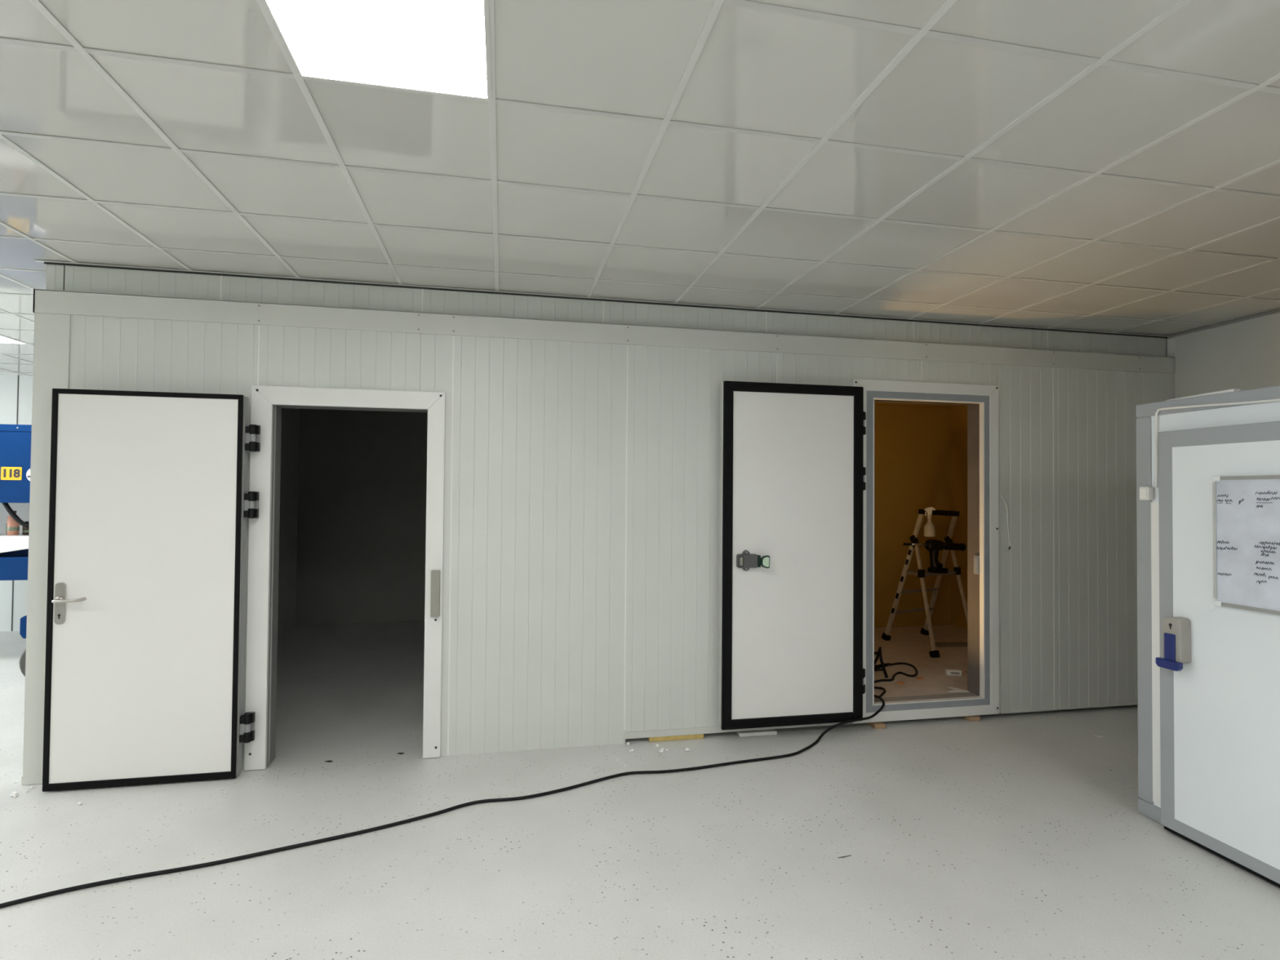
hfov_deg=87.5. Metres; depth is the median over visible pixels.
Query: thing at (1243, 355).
wall
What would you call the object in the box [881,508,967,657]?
stepladder
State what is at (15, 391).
wall
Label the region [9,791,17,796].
crumb
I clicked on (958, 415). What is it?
wall
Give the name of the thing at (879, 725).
wood shim
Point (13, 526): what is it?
bottle
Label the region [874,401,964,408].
ceiling
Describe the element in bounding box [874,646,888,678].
cable reel
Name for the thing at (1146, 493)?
light switch
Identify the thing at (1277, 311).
trim
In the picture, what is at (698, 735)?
strip
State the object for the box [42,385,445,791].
door
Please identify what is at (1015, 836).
floor
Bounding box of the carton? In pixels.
[945,668,961,675]
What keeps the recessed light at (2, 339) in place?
in the ceiling at (1109, 166)
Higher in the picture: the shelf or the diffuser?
the diffuser
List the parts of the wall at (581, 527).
panel, panel, wall panel, panel, wall panel, panel, wall panel, panel, wall panel, panel, wall panel, panel, wall panel, panel, wall panel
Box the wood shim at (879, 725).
[866,721,885,728]
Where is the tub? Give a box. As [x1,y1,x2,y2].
[19,615,26,638]
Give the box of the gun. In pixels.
[902,539,967,573]
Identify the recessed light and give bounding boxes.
[0,335,27,344]
[261,0,491,101]
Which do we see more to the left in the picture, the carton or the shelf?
the shelf
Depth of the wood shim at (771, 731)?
4.62 m
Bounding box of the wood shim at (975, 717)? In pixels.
[961,715,980,720]
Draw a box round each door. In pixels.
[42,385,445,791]
[717,378,999,730]
[1136,385,1279,887]
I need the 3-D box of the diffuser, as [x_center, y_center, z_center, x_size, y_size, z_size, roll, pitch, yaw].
[-5.809,-1.251,5.746,0.570,0.005,0.570,1,-1,-12]
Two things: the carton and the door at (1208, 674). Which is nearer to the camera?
the door at (1208, 674)
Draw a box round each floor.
[0,620,1279,959]
[874,624,967,697]
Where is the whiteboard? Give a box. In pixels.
[1212,475,1279,615]
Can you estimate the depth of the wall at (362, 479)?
8.46 m
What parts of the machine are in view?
number plate, plate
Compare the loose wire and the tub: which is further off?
the tub
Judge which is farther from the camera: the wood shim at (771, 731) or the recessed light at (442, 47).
the wood shim at (771, 731)
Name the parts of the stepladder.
rail, rail, rail, rail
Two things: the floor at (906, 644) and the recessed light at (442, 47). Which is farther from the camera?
the floor at (906, 644)
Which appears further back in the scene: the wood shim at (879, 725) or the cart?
the cart
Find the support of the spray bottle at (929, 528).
hanging from the stepladder
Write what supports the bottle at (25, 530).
on the machine
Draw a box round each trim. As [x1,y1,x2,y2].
[44,262,1167,337]
[1167,310,1279,337]
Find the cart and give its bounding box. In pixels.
[18,615,26,676]
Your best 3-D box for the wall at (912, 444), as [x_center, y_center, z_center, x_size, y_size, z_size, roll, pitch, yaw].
[1.547,0.455,7.534,4.328,2.664,0.100,1,-1,-12]
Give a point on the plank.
(957, 643)
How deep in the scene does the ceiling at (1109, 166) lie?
2.61 m
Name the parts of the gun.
piston rod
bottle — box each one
[6,511,19,535]
[22,521,29,534]
[924,506,935,537]
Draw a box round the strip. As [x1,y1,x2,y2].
[648,733,703,742]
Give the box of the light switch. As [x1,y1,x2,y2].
[1139,486,1153,500]
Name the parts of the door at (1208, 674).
corner post, rail, lock lever, cover strip, rail, door panel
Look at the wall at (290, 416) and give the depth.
7.96 m
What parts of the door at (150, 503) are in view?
handle plate, lever, frame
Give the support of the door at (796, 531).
in the wall at (581, 527)
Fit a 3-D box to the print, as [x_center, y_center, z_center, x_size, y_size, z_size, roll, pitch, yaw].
[2.665,1.633,5.658,0.070,0.018,0.002,0,-1,9]
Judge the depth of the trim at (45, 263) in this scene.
4.46 m
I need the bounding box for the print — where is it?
[951,671,959,674]
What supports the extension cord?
on the floor at (1015, 836)
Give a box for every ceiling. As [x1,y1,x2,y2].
[0,0,1279,376]
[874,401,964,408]
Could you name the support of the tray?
on the machine
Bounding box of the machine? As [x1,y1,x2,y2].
[0,423,31,580]
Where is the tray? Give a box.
[0,549,28,557]
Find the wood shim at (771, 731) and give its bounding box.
[737,728,777,737]
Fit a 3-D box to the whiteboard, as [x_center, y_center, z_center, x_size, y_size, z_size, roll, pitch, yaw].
[2.749,0.273,2.656,0.024,0.596,0.901,1,-1,-12]
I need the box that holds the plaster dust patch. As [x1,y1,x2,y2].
[947,686,969,692]
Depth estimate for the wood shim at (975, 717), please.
4.95 m
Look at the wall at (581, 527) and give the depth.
4.44 m
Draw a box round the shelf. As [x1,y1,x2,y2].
[0,533,28,552]
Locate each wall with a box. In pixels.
[0,374,32,631]
[21,264,1175,785]
[277,408,299,635]
[295,408,427,624]
[874,405,951,627]
[950,405,967,629]
[1166,309,1279,398]
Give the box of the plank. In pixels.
[934,641,967,647]
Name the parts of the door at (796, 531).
release handle, knob stem, knob, frame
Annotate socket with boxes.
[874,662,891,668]
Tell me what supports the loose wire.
hanging from the wall at (581, 527)
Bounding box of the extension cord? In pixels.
[0,662,917,908]
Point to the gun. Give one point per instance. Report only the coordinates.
(934, 546)
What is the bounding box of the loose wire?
[1000,495,1010,549]
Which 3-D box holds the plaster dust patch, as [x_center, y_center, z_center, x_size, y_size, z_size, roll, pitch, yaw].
[2.426,1.617,5.159,0.165,0.004,0.145,1,-1,-12]

